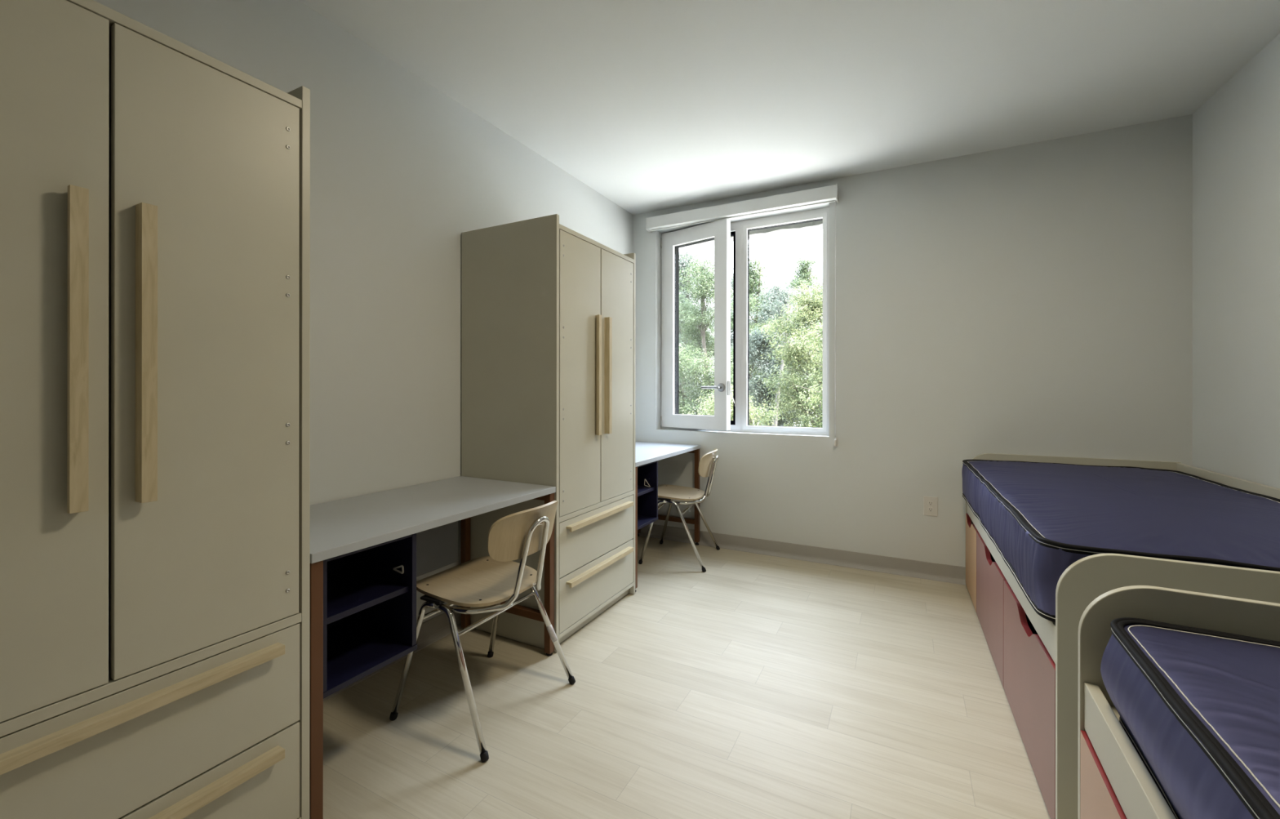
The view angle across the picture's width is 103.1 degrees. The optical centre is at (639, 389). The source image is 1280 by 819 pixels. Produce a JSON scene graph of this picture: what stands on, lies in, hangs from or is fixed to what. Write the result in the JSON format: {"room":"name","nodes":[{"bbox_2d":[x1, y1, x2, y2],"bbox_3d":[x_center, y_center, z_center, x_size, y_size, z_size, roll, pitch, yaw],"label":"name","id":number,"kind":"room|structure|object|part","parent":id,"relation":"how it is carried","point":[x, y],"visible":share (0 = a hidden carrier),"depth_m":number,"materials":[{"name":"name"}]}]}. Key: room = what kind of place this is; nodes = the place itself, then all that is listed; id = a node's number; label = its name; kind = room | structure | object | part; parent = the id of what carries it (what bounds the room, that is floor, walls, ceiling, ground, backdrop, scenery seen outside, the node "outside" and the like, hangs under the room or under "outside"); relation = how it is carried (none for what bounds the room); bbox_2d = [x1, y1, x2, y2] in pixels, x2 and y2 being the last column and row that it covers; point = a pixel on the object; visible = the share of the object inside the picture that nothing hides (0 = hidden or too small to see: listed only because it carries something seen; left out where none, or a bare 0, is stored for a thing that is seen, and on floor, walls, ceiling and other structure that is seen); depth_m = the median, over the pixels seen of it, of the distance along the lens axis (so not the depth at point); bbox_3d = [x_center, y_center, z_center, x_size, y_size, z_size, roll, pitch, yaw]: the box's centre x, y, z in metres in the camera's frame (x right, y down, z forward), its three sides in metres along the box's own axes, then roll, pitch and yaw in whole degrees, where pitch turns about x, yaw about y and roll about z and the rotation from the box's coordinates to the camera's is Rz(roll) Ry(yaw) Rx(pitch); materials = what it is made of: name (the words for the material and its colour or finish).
{"room":"dormitory room","nodes":[
{"label":"dormitory room","id":0,"kind":"room"},
{"bbox_2d":[93,0,633,622],"bbox_3d":[-1.274,-0.125,2.066,0.250,2.588,4.782,0,0,28],"label":"wall","id":1,"kind":"structure","parent":0,"point":[400,168],"depth_m":2.15,"materials":[{"name":"white paint"}]},
{"bbox_2d":[323,605,461,701],"bbox_3d":[-1.151,1.119,2.002,0.030,0.100,4.782,0,0,28],"label":"baseboard","id":2,"kind":"structure","parent":1,"relation":"attached to","point":[437,628],"depth_m":2.36,"materials":[{"name":"grey wood"}]},
{"bbox_2d":[323,535,1050,818],"bbox_3d":[0.392,1.230,1.195,4.012,0.120,5.282,0,0,28],"label":"floor","id":3,"kind":"structure","parent":0,"point":[749,685],"depth_m":1.84,"materials":[{"name":"beige wood"}]},
{"bbox_2d":[0,0,310,818],"bbox_3d":[-1.275,0.193,1.120,0.612,1.945,0.744,0,0,28],"label":"wardrobe","id":4,"kind":"object","parent":3,"relation":"on","point":[155,190],"visible":1,"depth_m":1.03,"materials":[{"name":"beige laminate"}]},
{"bbox_3d":[-1.120,-0.074,0.841,0.020,1.288,0.342,0,0,28],"label":"door","id":5,"kind":"part","parent":4,"relation":"part of","materials":[{"name":"beige laminate"}]},
{"bbox_3d":[-1.041,-0.073,0.939,0.030,0.597,0.024,0,0,28],"label":"handle","id":6,"kind":"part","parent":4,"relation":"part of","materials":[{"name":"brown wood"}]},
{"bbox_3d":[-1.543,0.187,1.260,0.008,1.815,0.703,0,0,28],"label":"panel","id":7,"kind":"part","parent":4,"relation":"part of","materials":[{"name":"beige laminate"}]},
{"bbox_3d":[-1.017,0.634,0.985,0.030,0.022,0.595,0,0,28],"label":"handle","id":8,"kind":"part","parent":4,"relation":"part of","materials":[{"name":"brown wood"}]},
{"bbox_3d":[-0.995,-0.073,1.026,0.030,0.597,0.024,0,0,28],"label":"handle","id":9,"kind":"part","parent":4,"relation":"part of","materials":[{"name":"brown wood"}]},
{"bbox_3d":[-1.039,0.721,0.996,0.020,0.247,0.696,0,0,28],"label":"drawer","id":10,"kind":"part","parent":4,"relation":"part of","materials":[{"name":"beige laminate"}]},
{"bbox_2d":[0,596,301,737],"bbox_3d":[-1.284,0.583,1.124,0.573,0.022,0.703,0,0,28],"label":"shelf","id":11,"kind":"object","parent":4,"relation":"attached to","point":[20,722],"depth_m":1.03,"materials":[{"name":"beige laminate"}]},
{"bbox_3d":[-1.287,-0.732,1.126,0.583,0.021,0.703,0,0,28],"label":"panel","id":12,"kind":"part","parent":4,"relation":"part of","materials":[{"name":"beige laminate"}]},
{"bbox_3d":[-0.958,-0.074,1.151,0.020,1.288,0.342,0,0,28],"label":"door","id":13,"kind":"part","parent":4,"relation":"part of","materials":[{"name":"beige laminate"}]},
{"bbox_3d":[-1.040,0.971,0.996,0.020,0.243,0.696,0,0,28],"label":"drawer","id":14,"kind":"part","parent":4,"relation":"part of","materials":[{"name":"beige laminate"}]},
{"bbox_3d":[-1.017,0.888,0.985,0.030,0.022,0.595,0,0,28],"label":"handle","id":15,"kind":"part","parent":4,"relation":"part of","materials":[{"name":"brown wood"}]},
{"bbox_3d":[-1.120,0.193,1.447,0.583,1.945,0.020,0,0,28],"label":"panel","id":16,"kind":"part","parent":4,"relation":"part of","materials":[{"name":"beige laminate"}]},
{"bbox_2d":[309,475,555,818],"bbox_3d":[-0.873,0.799,1.923,0.584,0.741,1.044,0,0,28],"label":"desk","id":17,"kind":"object","parent":3,"relation":"on","point":[368,552],"visible":0.65,"depth_m":1.66,"materials":[{"name":"grey laminate"}]},
{"bbox_3d":[-0.867,0.806,1.351,0.032,0.702,0.032,0,0,28],"label":"leg","id":18,"kind":"part","parent":17,"relation":"part of","materials":[{"name":"brown wood"}]},
{"bbox_2d":[326,568,408,624],"bbox_3d":[-0.953,0.637,1.586,0.338,0.018,0.268,0,0,28],"label":"shelf","id":19,"kind":"object","parent":17,"relation":"attached to","point":[349,592],"depth_m":1.59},
{"bbox_3d":[-0.966,0.625,2.139,0.018,0.340,0.498,0,0,28],"label":"modesty panel","id":20,"kind":"part","parent":17,"relation":"part of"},
{"bbox_3d":[-0.850,0.806,2.479,0.032,0.702,0.032,0,0,28],"label":"leg","id":21,"kind":"part","parent":17,"relation":"part of","materials":[{"name":"brown wood"}]},
{"bbox_3d":[-0.625,0.472,2.362,0.475,0.033,0.032,0,0,28],"label":"rail","id":22,"kind":"part","parent":17,"relation":"part of","materials":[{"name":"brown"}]},
{"bbox_3d":[-0.400,0.806,2.244,0.032,0.702,0.032,0,0,28],"label":"leg","id":23,"kind":"part","parent":17,"relation":"part of","materials":[{"name":"brown wood"}]},
{"bbox_2d":[389,500,575,762],"bbox_3d":[-0.562,0.791,1.910,0.504,0.757,0.500,0,0,28],"label":"chair","id":24,"kind":"object","parent":3,"relation":"on","point":[485,581],"visible":1,"depth_m":1.79,"materials":[{"name":"brown wood"}]},
{"bbox_3d":[-0.791,0.948,1.790,0.189,0.425,0.034,0,0,15],"label":"leg","id":25,"kind":"part","parent":24,"relation":"part of","materials":[{"name":"silver metal"}]},
{"bbox_3d":[-0.592,0.949,1.684,0.274,0.427,0.030,0,0,36],"label":"leg","id":26,"kind":"part","parent":24,"relation":"part of","materials":[{"name":"silver metal"}]},
{"bbox_3d":[-0.609,0.723,1.935,0.397,0.032,0.396,0,0,28],"label":"seat","id":27,"kind":"part","parent":24,"relation":"part of","materials":[{"name":"brown wood"}]},
{"bbox_3d":[-0.594,0.948,2.167,0.189,0.425,0.034,0,0,40],"label":"leg","id":28,"kind":"part","parent":24,"relation":"part of","materials":[{"name":"silver metal"}]},
{"bbox_3d":[-0.388,0.501,1.819,0.090,0.177,0.360,0,0,28],"label":"backrest","id":29,"kind":"part","parent":24,"relation":"part of","materials":[{"name":"brown wood"}]},
{"bbox_3d":[-0.393,0.949,2.064,0.274,0.427,0.030,0,0,19],"label":"leg","id":30,"kind":"part","parent":24,"relation":"part of","materials":[{"name":"silver metal"}]},
{"bbox_2d":[461,213,635,652],"bbox_3d":[-0.443,0.193,2.711,0.612,1.945,0.744,0,0,28],"label":"wardrobe","id":31,"kind":"object","parent":3,"relation":"on","point":[548,308],"visible":0.94,"depth_m":2.42,"materials":[{"name":"beige laminate"}]},
{"bbox_3d":[-0.624,0.193,2.397,0.583,1.945,0.020,0,0,28],"label":"panel","id":32,"kind":"part","parent":31,"relation":"part of","materials":[{"name":"beige laminate"}]},
{"bbox_3d":[-0.288,-0.074,2.433,0.020,1.288,0.342,0,0,28],"label":"door","id":33,"kind":"part","parent":31,"relation":"part of","materials":[{"name":"beige laminate"}]},
{"bbox_3d":[-0.208,0.972,2.588,0.020,0.243,0.696,0,0,28],"label":"drawer","id":34,"kind":"part","parent":31,"relation":"part of","materials":[{"name":"beige laminate"}]},
{"bbox_3d":[-0.208,0.722,2.588,0.020,0.247,0.696,0,0,28],"label":"drawer","id":35,"kind":"part","parent":31,"relation":"part of","materials":[{"name":"beige laminate"}]},
{"bbox_2d":[559,489,633,522],"bbox_3d":[-0.452,0.584,2.716,0.573,0.022,0.703,0,0,28],"label":"shelf","id":36,"kind":"object","parent":31,"relation":"attached to","point":[573,514],"depth_m":2.54,"materials":[{"name":"beige laminate"}]},
{"bbox_3d":[-0.452,1.106,2.716,0.573,0.020,0.703,0,0,28],"label":"panel","id":37,"kind":"part","parent":31,"relation":"part of","materials":[{"name":"beige laminate"}]},
{"bbox_3d":[-0.455,-0.731,2.718,0.583,0.021,0.703,0,0,28],"label":"panel","id":38,"kind":"part","parent":31,"relation":"part of","materials":[{"name":"beige laminate"}]},
{"bbox_3d":[-0.209,-0.073,2.530,0.030,0.597,0.024,0,0,28],"label":"handle","id":39,"kind":"part","parent":31,"relation":"part of","materials":[{"name":"brown wood"}]},
{"bbox_3d":[-0.186,0.889,2.577,0.030,0.022,0.595,0,0,28],"label":"handle","id":40,"kind":"part","parent":31,"relation":"part of","materials":[{"name":"brown wood"}]},
{"bbox_3d":[-0.185,0.635,2.577,0.030,0.022,0.595,0,0,28],"label":"handle","id":41,"kind":"part","parent":31,"relation":"part of","materials":[{"name":"brown wood"}]},
{"bbox_3d":[-0.164,-0.073,2.617,0.030,0.597,0.024,0,0,28],"label":"handle","id":42,"kind":"part","parent":31,"relation":"part of","materials":[{"name":"brown wood"}]},
{"bbox_3d":[-0.126,-0.074,2.743,0.020,1.288,0.342,0,0,28],"label":"door","id":43,"kind":"part","parent":31,"relation":"part of","materials":[{"name":"beige laminate"}]},
{"bbox_3d":[-0.288,0.193,3.039,0.583,1.945,0.020,0,0,28],"label":"panel","id":44,"kind":"part","parent":31,"relation":"part of","materials":[{"name":"beige laminate"}]},
{"bbox_2d":[635,441,700,591],"bbox_3d":[-0.042,0.794,3.513,0.584,0.752,1.044,0,0,28],"label":"desk","id":45,"kind":"object","parent":3,"relation":"on","point":[647,455],"visible":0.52,"depth_m":3.25,"materials":[{"name":"grey laminate"}]},
{"bbox_3d":[-0.036,0.796,2.942,0.032,0.702,0.032,0,0,28],"label":"leg","id":46,"kind":"part","parent":45,"relation":"part of","materials":[{"name":"brown wood"}]},
{"bbox_2d":[637,485,653,496],"bbox_3d":[-0.121,0.627,3.177,0.338,0.018,0.268,0,0,28],"label":"shelf","id":47,"kind":"object","parent":45,"relation":"attached to","point":[642,490],"depth_m":3.17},
{"bbox_3d":[0.431,0.796,3.835,0.032,0.702,0.032,0,0,28],"label":"leg","id":48,"kind":"part","parent":45,"relation":"part of","materials":[{"name":"brown wood"}]},
{"bbox_2d":[638,448,719,572],"bbox_3d":[0.298,0.792,3.561,0.504,0.757,0.500,0,0,20],"label":"chair","id":49,"kind":"object","parent":3,"relation":"on","point":[668,493],"visible":0.93,"depth_m":3.44,"materials":[{"name":"brown wood"}]},
{"bbox_3d":[0.088,0.948,3.410,0.189,0.425,0.034,0,0,7],"label":"leg","id":50,"kind":"part","parent":49,"relation":"part of","materials":[{"name":"silver metal"}]},
{"bbox_3d":[0.231,0.948,3.811,0.189,0.425,0.034,0,0,32],"label":"leg","id":51,"kind":"part","parent":49,"relation":"part of","materials":[{"name":"silver metal"}]},
{"bbox_3d":[0.248,0.724,3.579,0.397,0.032,0.396,0,0,20],"label":"seat","id":52,"kind":"part","parent":49,"relation":"part of","materials":[{"name":"brown wood"}]},
{"bbox_3d":[0.300,0.949,3.333,0.274,0.427,0.030,0,0,28],"label":"leg","id":53,"kind":"part","parent":49,"relation":"part of","materials":[{"name":"silver metal"}]},
{"bbox_3d":[0.444,0.949,3.737,0.274,0.427,0.030,0,0,11],"label":"leg","id":54,"kind":"part","parent":49,"relation":"part of","materials":[{"name":"silver metal"}]},
{"bbox_3d":[0.483,0.502,3.495,0.090,0.177,0.360,0,0,20],"label":"backrest","id":55,"kind":"part","parent":49,"relation":"part of","materials":[{"name":"brown wood"}]},
{"bbox_2d":[964,453,1279,818],"bbox_3d":[1.941,0.771,1.978,0.942,0.790,1.952,0,0,27],"label":"bed","id":56,"kind":"object","parent":3,"relation":"on","point":[1035,657],"visible":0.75,"depth_m":1.41,"materials":[{"name":"beige laminate"}]},
{"bbox_3d":[1.856,0.949,2.837,0.018,0.420,0.449,0,0,27],"label":"drawer","id":57,"kind":"part","parent":56,"relation":"part of","materials":[{"name":"beige wood"}]},
{"bbox_3d":[1.587,0.949,2.303,0.018,0.420,0.736,0,0,27],"label":"drawer","id":58,"kind":"part","parent":56,"relation":"part of","materials":[{"name":"wood"}]},
{"bbox_3d":[1.536,0.684,2.181,0.024,0.100,1.914,0,0,27],"label":"rail","id":59,"kind":"part","parent":56,"relation":"part of","materials":[{"name":"beige laminate"}]},
{"bbox_3d":[1.259,0.949,1.651,0.018,0.420,0.712,0,0,27],"label":"drawer","id":60,"kind":"part","parent":56,"relation":"part of","materials":[{"name":"wood"}]},
{"bbox_3d":[2.375,0.771,2.842,0.942,0.790,0.018,0,0,27],"label":"headboard","id":61,"kind":"part","parent":56,"relation":"part of","materials":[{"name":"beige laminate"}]},
{"bbox_2d":[961,459,1279,622],"bbox_3d":[1.915,0.513,1.991,0.948,0.238,1.891,0,0,27],"label":"mattress","id":62,"kind":"object","parent":56,"relation":"on","point":[1042,518],"visible":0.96,"depth_m":1.64,"materials":[{"name":"blue fabric"}]},
{"bbox_3d":[1.506,0.789,1.114,0.942,0.753,0.018,0,0,27],"label":"footboard","id":63,"kind":"part","parent":56,"relation":"part of","materials":[{"name":"beige laminate"}]},
{"bbox_2d":[1078,585,1279,818],"bbox_3d":[0.886,0.787,0.003,0.955,0.755,2.030,0,0,29],"label":"bed","id":64,"kind":"object","parent":3,"relation":"on","point":[1114,782],"visible":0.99,"depth_m":1.01,"materials":[{"name":"beige laminate"}]},
{"bbox_3d":[0.783,0.948,0.778,0.018,0.420,0.736,0,0,29],"label":"drawer","id":65,"kind":"part","parent":64,"relation":"part of","materials":[{"name":"wood"}]},
{"bbox_3d":[0.485,0.683,0.228,0.024,0.100,1.993,0,0,29],"label":"rail","id":66,"kind":"part","parent":64,"relation":"part of","materials":[{"name":"beige laminate"}]},
{"bbox_2d":[1100,617,1279,818],"bbox_3d":[0.881,0.559,0.017,0.915,0.222,1.950,0,0,29],"label":"mattress","id":67,"kind":"object","parent":64,"relation":"on","point":[1199,708],"visible":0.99,"depth_m":0.77,"materials":[{"name":"blue fabric"}]},
{"bbox_2d":[298,0,1279,214],"bbox_3d":[0.394,-1.518,1.195,4.012,0.200,5.282,0,0,28],"label":"ceiling","id":68,"kind":"structure","parent":0,"point":[651,105],"depth_m":2.27,"materials":[{"name":"white paint"}]},
{"bbox_2d":[633,114,1192,566],"bbox_3d":[1.558,-0.123,3.426,4.012,2.588,0.250,0,0,28],"label":"wall","id":69,"kind":"structure","parent":0,"point":[1034,299],"depth_m":3.08,"materials":[{"name":"white paint"}]},
{"bbox_2d":[660,207,829,435],"bbox_3d":[0.713,-0.474,3.757,1.300,1.583,0.264,0,0,28],"label":"window","id":70,"kind":"structure","parent":69,"relation":"in","point":[721,231],"depth_m":3.80,"materials":[{"name":"white vinyl"},{"name":"glass"}]},
{"bbox_3d":[0.439,-0.476,3.947,0.557,1.507,0.056,0,0,41],"label":"sash","id":71,"kind":"part","parent":70,"relation":"part of","materials":[{"name":"clear glass"}]},
{"bbox_3d":[0.422,-0.476,3.928,0.602,1.552,0.058,0,0,41],"label":"casement sash","id":72,"kind":"part","parent":70,"relation":"part of","materials":[{"name":"white plastic"}]},
{"bbox_3d":[0.537,-0.016,3.745,0.166,0.062,0.070,0,0,41],"label":"handle","id":73,"kind":"part","parent":70,"relation":"part of","materials":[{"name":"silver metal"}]},
{"bbox_3d":[0.686,0.032,3.791,0.013,0.193,0.171,0,0,31],"label":"stay arm","id":74,"kind":"part","parent":70,"relation":"part of","materials":[{"name":"silver metal"}]},
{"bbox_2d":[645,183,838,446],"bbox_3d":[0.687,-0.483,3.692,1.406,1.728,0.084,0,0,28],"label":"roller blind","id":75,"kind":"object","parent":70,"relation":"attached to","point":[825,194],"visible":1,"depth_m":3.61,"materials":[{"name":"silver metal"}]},
{"bbox_3d":[0.766,-0.474,3.856,1.298,1.583,0.040,0,0,28],"label":"frame","id":76,"kind":"part","parent":70,"relation":"part of","materials":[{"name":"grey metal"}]},
{"bbox_2d":[679,220,822,248],"bbox_3d":[0.949,-1.388,3.973,2.600,0.382,0.133,0,0,28],"label":"lintel","id":77,"kind":"object","parent":69,"relation":"attached to","point":[815,225],"visible":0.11,"depth_m":3.88,"materials":[{"name":"concrete"}]},
{"bbox_2d":[638,524,966,585],"bbox_3d":[1.384,1.121,3.358,3.268,0.100,0.030,0,0,28],"label":"baseboard","id":78,"kind":"structure","parent":69,"relation":"attached to","point":[874,562],"depth_m":3.44,"materials":[{"name":"grey wood"}]},
{"bbox_2d":[923,496,937,516],"bbox_3d":[1.802,0.723,3.152,0.077,0.120,0.009,0,0,28],"label":"wall outlet","id":79,"kind":"object","parent":69,"relation":"attached to","point":[930,503],"visible":1,"depth_m":3.15,"materials":[{"name":"white plastic"}]},
{"bbox_2d":[928,506,933,511],"bbox_3d":[1.800,0.743,3.150,0.029,0.029,0.004,0,0,28],"label":"socket","id":80,"kind":"object","parent":79,"relation":"attached to","point":[930,508],"depth_m":3.15,"materials":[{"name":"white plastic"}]},
{"bbox_2d":[928,500,933,505],"bbox_3d":[1.800,0.704,3.150,0.029,0.029,0.004,0,0,28],"label":"socket","id":81,"kind":"object","parent":79,"relation":"attached to","point":[930,502],"depth_m":3.15,"materials":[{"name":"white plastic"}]},
{"bbox_2d":[1192,33,1279,488],"bbox_3d":[1.855,-0.122,0.431,0.200,2.588,4.786,0,0,27],"label":"wall","id":82,"kind":"structure","parent":0,"point":[1236,132],"depth_m":2.26,"materials":[{"name":"white paint"}]},
{"label":"outside","id":83,"kind":"structure","parent":0,"visible":0},
{"bbox_3d":[19.426,2.461,37.181,120.000,0.150,76.098,0,0,28],"label":"ground","id":84,"kind":"structure","parent":83,"visible":0},
{"bbox_2d":[679,282,709,393],"bbox_3d":[1.843,-2.050,26.799,4.308,8.858,3.607,0,0,-11],"label":"tree","id":85,"kind":"object","parent":84,"relation":"on","point":[681,282],"visible":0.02,"depth_m":26.52,"materials":[{"name":"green plant"}]},
{"bbox_2d":[679,246,713,413],"bbox_3d":[1.689,-1.775,20.673,3.404,8.314,4.103,0,0,45],"label":"tree","id":86,"kind":"object","parent":84,"relation":"on","point":[682,262],"visible":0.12,"depth_m":20.47,"materials":[{"name":"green plant"}]},
{"bbox_2d":[679,254,752,414],"bbox_3d":[1.625,-0.837,15.130,3.224,6.448,3.379,0,0,-22],"label":"tree","id":87,"kind":"object","parent":84,"relation":"on","point":[702,340],"visible":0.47,"depth_m":14.83,"materials":[{"name":"green plant"}]},
{"bbox_2d":[681,385,784,426],"bbox_3d":[1.844,1.221,10.516,2.739,2.732,3.050,0,0,31],"label":"tree","id":88,"kind":"object","parent":84,"relation":"on","point":[708,410],"visible":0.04,"depth_m":10.63,"materials":[{"name":"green plant"}]},
{"bbox_2d":[712,271,765,382],"bbox_3d":[5.863,-2.266,29.599,4.101,9.299,5.134,0,0,-19],"label":"tree","id":89,"kind":"object","parent":84,"relation":"on","point":[731,278],"visible":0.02,"depth_m":29.20,"materials":[{"name":"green plant"}]},
{"bbox_2d":[713,253,776,423],"bbox_3d":[4.980,-1.843,22.842,3.626,8.458,4.040,0,0,38],"label":"tree","id":90,"kind":"object","parent":84,"relation":"on","point":[753,274],"visible":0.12,"depth_m":22.58,"materials":[{"name":"green plant"}]},
{"bbox_2d":[730,280,821,426],"bbox_3d":[4.792,-0.753,18.076,3.810,6.278,3.385,0,0,38],"label":"tree","id":91,"kind":"object","parent":84,"relation":"on","point":[754,352],"visible":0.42,"depth_m":17.65,"materials":[{"name":"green plant"}]},
{"bbox_2d":[757,279,797,426],"bbox_3d":[4.212,-0.497,15.392,1.326,5.750,1.638,0,0,28],"label":"tree","id":92,"kind":"object","parent":84,"relation":"on","point":[775,286],"visible":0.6,"depth_m":15.36,"materials":[{"name":"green plant"}]},
{"bbox_2d":[759,279,822,427],"bbox_3d":[4.484,-0.170,12.460,3.093,5.110,3.369,0,0,13],"label":"tree","id":93,"kind":"object","parent":84,"relation":"on","point":[806,309],"visible":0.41,"depth_m":12.54,"materials":[{"name":"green plant"}]},
{"bbox_2d":[773,253,822,425],"bbox_3d":[8.392,-2.253,26.117,3.956,9.274,3.772,0,0,28],"label":"tree","id":94,"kind":"object","parent":84,"relation":"on","point":[804,272],"visible":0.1,"depth_m":25.66,"materials":[{"name":"green plant"}]},
{"bbox_2d":[790,315,822,427],"bbox_3d":[4.533,0.039,9.458,3.485,4.695,3.048,0,0,-39],"label":"tree","id":95,"kind":"object","parent":84,"relation":"on","point":[814,399],"visible":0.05,"depth_m":9.66,"materials":[{"name":"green plant"}]}
]}

